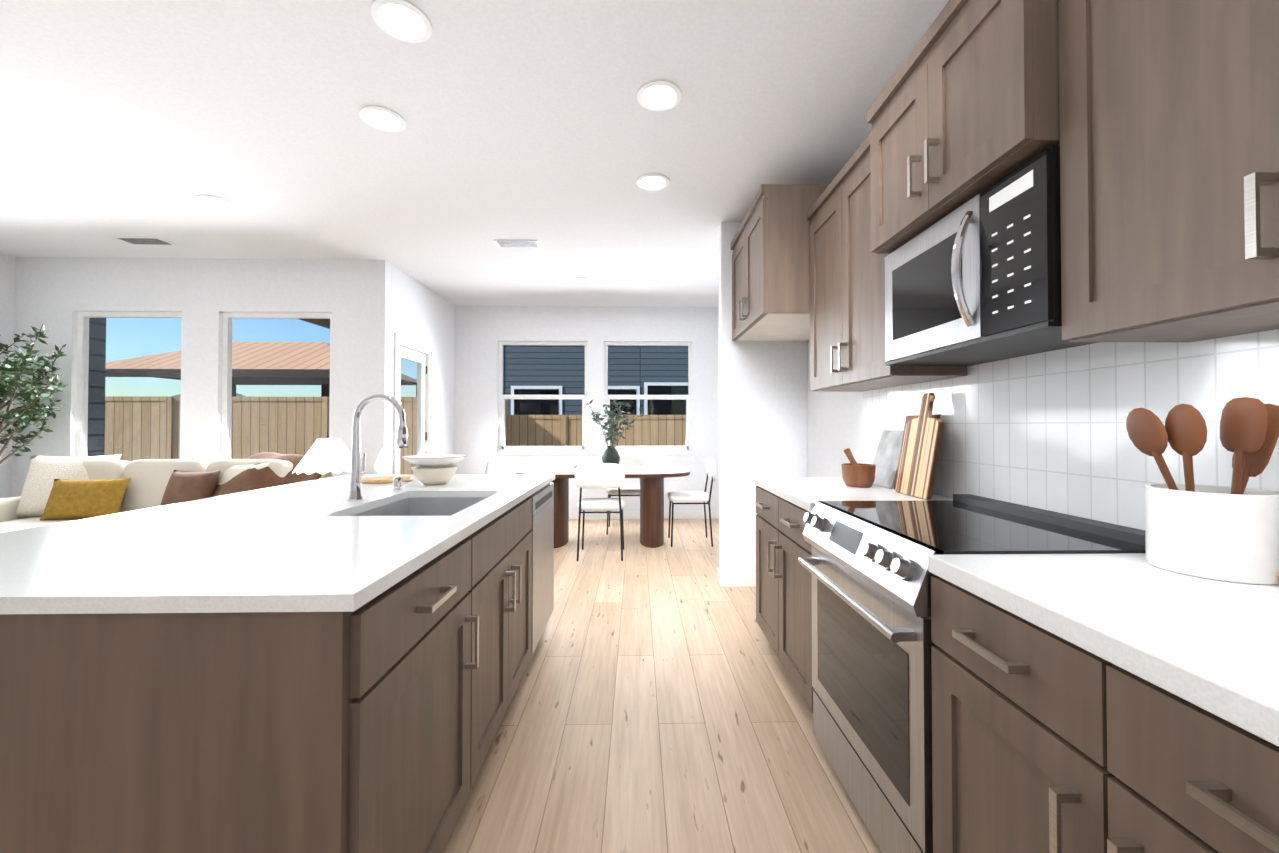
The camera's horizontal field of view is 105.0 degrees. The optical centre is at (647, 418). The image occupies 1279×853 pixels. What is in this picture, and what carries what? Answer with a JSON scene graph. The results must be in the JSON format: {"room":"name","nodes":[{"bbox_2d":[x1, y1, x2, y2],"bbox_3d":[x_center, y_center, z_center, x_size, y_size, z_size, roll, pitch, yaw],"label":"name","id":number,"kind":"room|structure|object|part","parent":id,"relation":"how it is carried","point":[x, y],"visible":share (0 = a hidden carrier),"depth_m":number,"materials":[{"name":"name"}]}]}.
{"room":"dining room and kitchen","nodes":[
{"label":"dining room and kitchen","id":0,"kind":"room"},
{"bbox_2d":[0,253,15,498],"bbox_3d":[-5.815,-0.161,0.581,0.120,2.770,8.110,0,-1,-1],"label":"wall","id":1,"kind":"structure","parent":0,"point":[7,288],"depth_m":4.47,"materials":[{"name":"paint"}]},
{"bbox_2d":[11,257,391,496],"bbox_3d":[-4.152,-0.108,4.613,3.380,2.770,0.120,0,-1,-1],"label":"wall","id":2,"kind":"structure","parent":0,"point":[54,296],"depth_m":4.57,"materials":[{"name":"paint"}]},
{"bbox_2d":[76,312,181,459],"bbox_3d":[-4.825,-0.173,4.612,0.995,1.660,0.055,0,-1,-1],"label":"window","id":3,"kind":"structure","parent":2,"relation":"in","point":[83,353],"depth_m":4.60,"materials":[{"name":"clear glass"}]},
{"bbox_2d":[221,312,331,477],"bbox_3d":[-3.473,-0.173,4.641,1.040,1.660,0.055,0,-1,-1],"label":"window","id":4,"kind":"structure","parent":2,"relation":"in","point":[227,370],"depth_m":4.62,"materials":[{"name":"clear glass"}]},
{"bbox_2d":[394,333,433,474],"bbox_3d":[-2.525,0.225,5.214,0.137,2.120,0.900,0,-1,-1],"label":"glass door","id":5,"kind":"structure","parent":0,"point":[406,348],"depth_m":5.46,"materials":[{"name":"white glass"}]},
{"bbox_3d":[-2.525,0.225,5.214,0.137,2.120,0.900,0,-1,-1],"label":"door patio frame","id":6,"kind":"part","parent":5,"relation":"part of","materials":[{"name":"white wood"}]},
{"bbox_2d":[390,265,454,474],"bbox_3d":[-2.542,-0.096,5.533,0.120,2.770,1.646,0,-1,-1],"label":"wall","id":7,"kind":"structure","parent":0,"point":[420,312],"depth_m":5.73,"materials":[{"name":"paint"}]},
{"bbox_2d":[0,0,948,306],"bbox_3d":[-2.251,-1.584,1.503,7.285,0.100,10.000,0,-1,-1],"label":"ceiling","id":8,"kind":"structure","parent":0,"point":[522,118],"depth_m":2.58,"materials":[{"name":"paint"}]},
{"bbox_2d":[113,237,175,244],"bbox_3d":[-4.218,-1.494,4.120,0.360,0.010,0.160,0,-1,-1],"label":"air vent","id":9,"kind":"object","parent":8,"relation":"in","point":[132,240],"depth_m":4.10,"materials":[{"name":"silver metal"}]},
{"bbox_2d":[197,195,236,208],"bbox_3d":[-2.985,-1.503,3.406,0.209,0.009,0.209,-1,-1,44],"label":"recessed light","id":10,"kind":"object","parent":8,"relation":"in","point":[215,201],"depth_m":3.40,"materials":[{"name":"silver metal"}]},
{"bbox_2d":[359,105,405,131],"bbox_3d":[-1.339,-1.516,2.486,0.209,0.009,0.209,-1,-1,44],"label":"recessed light","id":11,"kind":"object","parent":8,"relation":"in","point":[378,117],"depth_m":2.48,"materials":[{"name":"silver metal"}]},
{"bbox_2d":[371,0,431,42],"bbox_3d":[-0.940,-1.524,1.880,0.209,0.009,0.209,-1,-1,44],"label":"recessed light","id":12,"kind":"object","parent":8,"relation":"in","point":[405,21],"depth_m":1.88,"materials":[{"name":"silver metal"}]},
{"bbox_2d":[494,240,540,247],"bbox_3d":[-1.106,-1.493,4.187,0.360,0.010,0.160,0,-1,-1],"label":"air vent","id":13,"kind":"object","parent":8,"relation":"in","point":[501,243],"depth_m":4.17,"materials":[{"name":"silver metal"}]},
{"bbox_2d":[574,277,593,283],"bbox_3d":[-0.681,-1.479,5.248,0.209,0.009,0.209,-1,-1,44],"label":"recessed light","id":14,"kind":"object","parent":8,"relation":"in","point":[583,280],"depth_m":5.25,"materials":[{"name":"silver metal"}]},
{"bbox_2d":[637,173,669,190],"bbox_3d":[0.035,-1.507,3.127,0.209,0.009,0.209,-1,-1,44],"label":"recessed light","id":15,"kind":"object","parent":8,"relation":"in","point":[652,181],"depth_m":3.12,"materials":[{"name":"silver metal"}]},
{"bbox_2d":[637,80,680,110],"bbox_3d":[0.055,-1.518,2.310,0.209,0.009,0.209,-1,-1,44],"label":"recessed light","id":16,"kind":"object","parent":8,"relation":"in","point":[656,95],"depth_m":2.30,"materials":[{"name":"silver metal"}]},
{"bbox_2d":[454,306,718,510],"bbox_3d":[-0.730,-0.084,6.458,3.783,2.770,0.120,0,-1,-1],"label":"wall","id":17,"kind":"structure","parent":0,"point":[481,332],"depth_m":6.40,"materials":[{"name":"paint"}]},
{"bbox_2d":[493,341,590,460],"bbox_3d":[-1.366,-0.239,6.413,1.250,1.560,0.145,0,-1,-1],"label":"window","id":18,"kind":"structure","parent":17,"relation":"in","point":[542,453],"depth_m":6.42,"materials":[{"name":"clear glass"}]},
{"bbox_2d":[569,511,718,518],"bbox_3d":[-0.668,1.250,6.373,3.663,0.100,0.015,0,-1,-1],"label":"baseboard","id":19,"kind":"structure","parent":17,"relation":"attached to","point":[572,514],"depth_m":6.38,"materials":[{"name":"white wood"}]},
{"bbox_2d":[600,342,695,460],"bbox_3d":[0.009,-0.239,6.443,1.240,1.560,0.145,0,-1,-1],"label":"window","id":20,"kind":"structure","parent":17,"relation":"in","point":[649,453],"depth_m":6.46,"materials":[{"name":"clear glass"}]},
{"bbox_2d":[443,519,880,852],"bbox_3d":[-2.251,1.266,1.465,7.285,0.060,10.000,0,-1,-1],"label":"floor","id":21,"kind":"structure","parent":0,"point":[658,704],"depth_m":1.95,"materials":[{"name":"brown wood"}]},
{"bbox_2d":[0,324,67,463],"bbox_3d":[-5.333,0.231,4.046,0.897,2.078,0.877,0,-1,-1],"label":"tree","id":22,"kind":"object","parent":21,"relation":"on","point":[11,375],"visible":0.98,"depth_m":4.16,"materials":[{"name":"green plant"}]},
{"bbox_2d":[0,452,321,532],"bbox_3d":[-4.026,0.772,3.414,2.360,0.977,2.080,0,-1,-1],"label":"sofa","id":23,"kind":"object","parent":21,"relation":"on","point":[56,490],"visible":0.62,"depth_m":4.00,"materials":[{"name":"fabric"}]},
{"bbox_3d":[-4.026,0.866,3.413,2.360,0.690,2.080,0,-1,-1],"label":"frame","id":24,"kind":"part","parent":23,"relation":"part of","materials":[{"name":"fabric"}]},
{"bbox_2d":[212,452,321,496],"bbox_3d":[-3.248,0.553,4.144,0.748,0.518,0.660,0,-1,-1],"label":"throw","id":25,"kind":"object","parent":23,"relation":"on","point":[262,470],"depth_m":4.08,"materials":[{"name":"white fabric"}]},
{"bbox_2d":[0,478,554,852],"bbox_3d":[-1.014,0.797,1.895,1.017,0.888,2.088,0,-1,-1],"label":"kitchen island","id":26,"kind":"object","parent":21,"relation":"on","point":[336,664],"depth_m":0.86,"materials":[{"name":"brown wood"}]},
{"bbox_2d":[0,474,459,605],"bbox_3d":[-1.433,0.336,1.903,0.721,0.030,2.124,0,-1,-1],"label":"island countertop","id":27,"kind":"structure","parent":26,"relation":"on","point":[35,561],"depth_m":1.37,"materials":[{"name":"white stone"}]},
{"bbox_2d":[361,476,412,482],"bbox_3d":[-1.388,0.321,2.617,0.250,0.016,0.250,0,-1,-1],"label":"serving board","id":28,"kind":"object","parent":27,"relation":"on","point":[382,479],"visible":0.81,"depth_m":2.57,"materials":[{"name":"brown wood"}]},
{"bbox_2d":[40,474,554,605],"bbox_3d":[-0.805,0.337,1.917,0.535,0.030,2.124,0,-1,-1],"label":"island countertop","id":29,"kind":"structure","parent":26,"relation":"on","point":[329,559],"depth_m":1.07,"materials":[{"name":"white stone"}]},
{"bbox_2d":[347,394,407,500],"bbox_3d":[-1.073,0.113,2.102,0.228,0.421,0.371,0,-1,-1],"label":"faucet","id":30,"kind":"object","parent":29,"relation":"on","point":[357,471],"depth_m":1.94,"materials":[{"name":"silver metal"}]},
{"bbox_2d":[352,497,487,515],"bbox_3d":[-0.863,0.455,1.916,0.432,0.205,0.632,0,-1,-1],"label":"sink basin","id":31,"kind":"object","parent":29,"relation":"in","point":[398,506],"depth_m":2.22,"materials":[{"name":"metal"}]},
{"bbox_2d":[401,454,467,484],"bbox_3d":[-1.075,0.258,2.484,0.312,0.140,0.312,0,-1,-1],"label":"bowls","id":32,"kind":"object","parent":29,"relation":"on","point":[436,469],"visible":1,"depth_m":2.41,"materials":[{"name":"beige ceramic"}]},
{"bbox_2d":[529,483,553,654],"bbox_3d":[-0.863,0.812,2.642,0.612,0.867,0.592,0,-1,-1],"label":"dishwasher","id":33,"kind":"object","parent":26,"relation":"in","point":[542,529],"visible":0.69,"depth_m":2.60,"materials":[{"name":"silver metal"}]},
{"bbox_2d":[483,457,499,473],"bbox_3d":[-1.427,0.845,5.150,0.496,0.880,0.450,0,-1,-1],"label":"dining chair","id":34,"kind":"object","parent":21,"relation":"on","point":[491,465],"visible":0.27,"depth_m":5.06,"materials":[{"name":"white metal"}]},
{"bbox_2d":[575,463,625,560],"bbox_3d":[-0.431,0.838,4.598,0.450,0.880,0.496,0,-1,-1],"label":"dining chair","id":35,"kind":"object","parent":21,"relation":"on","point":[599,475],"visible":1,"depth_m":4.38,"materials":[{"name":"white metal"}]},
{"bbox_3d":[-0.431,0.856,4.604,0.418,0.842,0.453,0,-1,-1],"label":"frame","id":36,"kind":"part","parent":35,"relation":"part of","materials":[{"name":"black metal"}]},
{"bbox_2d":[515,466,690,547],"bbox_3d":[-0.453,0.909,5.130,1.800,0.750,0.920,0,-1,-1],"label":"dining table","id":37,"kind":"object","parent":21,"relation":"on","point":[651,506],"visible":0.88,"depth_m":4.92,"materials":[{"name":"brown wood"}]},
{"bbox_2d":[586,399,643,463],"bbox_3d":[-0.339,0.160,5.161,0.633,0.747,0.452,0,-1,-1],"label":"vase","id":38,"kind":"object","parent":37,"relation":"on","point":[610,454],"visible":0.98,"depth_m":5.12,"materials":[{"name":"green plant"}]},
{"bbox_2d":[606,454,644,534],"bbox_3d":[-0.255,0.852,5.708,0.450,0.880,0.496,0,-1,-1],"label":"dining chair","id":39,"kind":"object","parent":21,"relation":"on","point":[631,460],"visible":0.5,"depth_m":5.76,"materials":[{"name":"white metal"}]},
{"bbox_3d":[-0.255,0.871,5.703,0.418,0.842,0.453,0,-1,-1],"label":"frame","id":40,"kind":"part","parent":39,"relation":"part of","materials":[{"name":"black metal"}]},
{"bbox_2d":[668,457,717,546],"bbox_3d":[0.460,0.845,5.131,0.496,0.880,0.450,0,-1,-1],"label":"dining chair","id":41,"kind":"object","parent":21,"relation":"on","point":[689,496],"visible":1,"depth_m":4.95,"materials":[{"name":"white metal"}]},
{"bbox_2d":[755,484,813,712],"bbox_3d":[0.931,0.808,2.340,0.615,0.878,0.891,0,-1,-1],"label":"base cabinet","id":42,"kind":"object","parent":21,"relation":"on","point":[783,585],"depth_m":2.24,"materials":[{"name":"brown wood"}]},
{"bbox_2d":[755,477,952,507],"bbox_3d":[0.928,0.347,2.348,0.620,0.040,0.898,0,-1,-1],"label":"countertop","id":43,"kind":"structure","parent":42,"relation":"on","point":[805,491],"depth_m":2.20,"materials":[{"name":"white stone"}]},
{"bbox_2d":[841,448,875,486],"bbox_3d":[1.027,0.235,2.390,0.156,0.183,0.156,0,-1,-1],"label":"mortar","id":44,"kind":"object","parent":43,"relation":"on","point":[855,473],"visible":1,"depth_m":2.34,"materials":[{"name":"brown wood"}]},
{"bbox_2d":[873,393,942,499],"bbox_3d":[1.165,0.108,2.235,0.132,0.430,0.580,0,-1,-1],"label":"cutting boards","id":45,"kind":"object","parent":43,"relation":"on","point":[905,460],"visible":0.98,"depth_m":2.09,"materials":[{"name":"brown wood"}]},
{"bbox_2d":[798,494,1145,852],"bbox_3d":[0.914,0.761,1.511,0.684,0.950,0.756,0,-1,-1],"label":"range","id":46,"kind":"object","parent":21,"relation":"on","point":[865,564],"visible":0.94,"depth_m":1.36,"materials":[{"name":"silver metal"}]},
{"bbox_2d":[928,568,1278,852],"bbox_3d":[0.967,0.786,0.669,0.615,0.878,0.917,0,-1,-1],"label":"base cabinet","id":47,"kind":"object","parent":21,"relation":"on","point":[1105,702],"depth_m":0.76,"materials":[{"name":"brown wood"}]},
{"bbox_2d":[928,553,1278,735],"bbox_3d":[0.983,0.313,-0.199,0.620,0.040,2.668,0,-1,-1],"label":"countertop","id":48,"kind":"structure","parent":47,"relation":"on","point":[1217,641],"depth_m":0.78,"materials":[{"name":"white stone"}]},
{"bbox_2d":[1126,397,1278,584],"bbox_3d":[1.152,0.133,1.017,0.190,0.351,0.217,0,-1,-1],"label":"utensil crock","id":49,"kind":"object","parent":48,"relation":"on","point":[1227,533],"visible":1,"depth_m":0.96,"materials":[{"name":"white ceramic"}]},
{"bbox_3d":[-2.578,1.003,3.962,0.440,0.530,0.440,0,-1,-1],"label":"side table","id":50,"kind":"object","parent":21,"relation":"on","visible":0},
{"bbox_2d":[292,438,351,478],"bbox_3d":[-2.578,0.447,3.970,0.494,0.580,0.494,0,-1,-1],"label":"table lamp","id":51,"kind":"object","parent":50,"relation":"on","point":[326,456],"visible":0.56,"depth_m":3.84,"materials":[{"name":"white fabric"}]},
{"bbox_2d":[718,222,807,572],"bbox_3d":[0.890,-0.119,3.802,0.658,2.770,0.120,0,-1,-1],"label":"wall","id":52,"kind":"structure","parent":0,"point":[762,409],"depth_m":3.74,"materials":[{"name":"paint"}]},
{"bbox_2d":[718,571,755,586],"bbox_3d":[0.877,1.215,3.717,0.658,0.100,0.013,0,-1,-1],"label":"baseboard","id":53,"kind":"structure","parent":52,"relation":"attached to","point":[735,579],"depth_m":3.71,"materials":[{"name":"white wood"}]},
{"bbox_2d":[807,329,1278,529],"bbox_3d":[1.323,-0.148,1.621,0.131,2.770,9.880,0,-1,-1],"label":"wall","id":54,"kind":"structure","parent":0,"point":[1046,430],"depth_m":1.47,"materials":[{"name":"white tile"}]},
{"bbox_2d":[731,188,826,340],"bbox_3d":[0.936,-0.948,3.282,0.564,0.695,0.932,0,-1,-1],"label":"upper cabinet","id":55,"kind":"object","parent":54,"relation":"attached to","point":[769,256],"depth_m":2.82,"materials":[{"name":"brown wood"}]},
{"bbox_2d":[807,148,966,391],"bbox_3d":[1.086,-0.655,2.363,0.303,0.985,0.891,0,-1,-1],"label":"upper cabinet","id":56,"kind":"object","parent":54,"relation":"attached to","point":[846,289],"depth_m":2.31,"materials":[{"name":"brown wood"}]},
{"bbox_2d":[863,0,1054,259],"bbox_3d":[1.066,-0.904,1.536,0.380,0.510,0.760,0,-1,-1],"label":"upper cabinet","id":57,"kind":"object","parent":54,"relation":"attached to","point":[975,103],"depth_m":1.40,"materials":[{"name":"brown wood"}]},
{"bbox_2d":[885,146,1097,365],"bbox_3d":[1.064,-0.424,1.530,0.383,0.424,0.756,0,-1,-1],"label":"microwave","id":58,"kind":"object","parent":57,"relation":"attached to","point":[976,279],"visible":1,"depth_m":1.38,"materials":[{"name":"silver metal"}]},
{"bbox_2d":[1051,0,1278,341],"bbox_3d":[1.123,-0.677,0.684,0.303,0.985,0.932,0,-1,-1],"label":"upper cabinet","id":59,"kind":"object","parent":54,"relation":"attached to","point":[1167,111],"depth_m":0.93,"materials":[{"name":"brown wood"}]},
{"label":"outside","id":60,"kind":"structure","parent":0,"visible":0},
{"bbox_2d":[173,393,245,396],"bbox_3d":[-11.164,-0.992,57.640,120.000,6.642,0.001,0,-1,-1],"label":"hills","id":61,"kind":"structure","parent":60,"point":[237,395],"depth_m":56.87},
{"bbox_3d":[-5.428,1.929,23.715,70.000,0.100,72.000,0,-1,-1],"label":"terrain","id":62,"kind":"structure","parent":60,"visible":0},
{"bbox_2d":[87,318,329,455],"bbox_3d":[-4.213,-0.036,5.551,3.200,3.350,1.740,0,-1,-1],"label":"house","id":63,"kind":"structure","parent":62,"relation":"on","point":[97,399],"depth_m":4.92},
{"bbox_2d":[105,342,416,396],"bbox_3d":[-12.899,-0.465,22.324,15.000,4.650,14.520,0,-1,-1],"label":"neighboring house roof","id":64,"kind":"object","parent":62,"relation":"on","point":[313,356],"depth_m":16.06,"materials":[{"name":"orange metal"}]},
{"bbox_2d":[104,396,685,477],"bbox_3d":[-4.087,0.662,8.056,20.000,2.020,0.680,0,-1,-1],"label":"fence","id":65,"kind":"object","parent":62,"relation":"on","point":[651,430],"depth_m":7.72,"materials":[{"name":"brown wood"}]},
{"bbox_2d":[503,345,687,414],"bbox_3d":[0.262,-1.680,17.384,10.900,6.950,9.000,0,-1,-1],"label":"house","id":66,"kind":"structure","parent":62,"relation":"on","point":[658,370],"depth_m":13.32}
]}

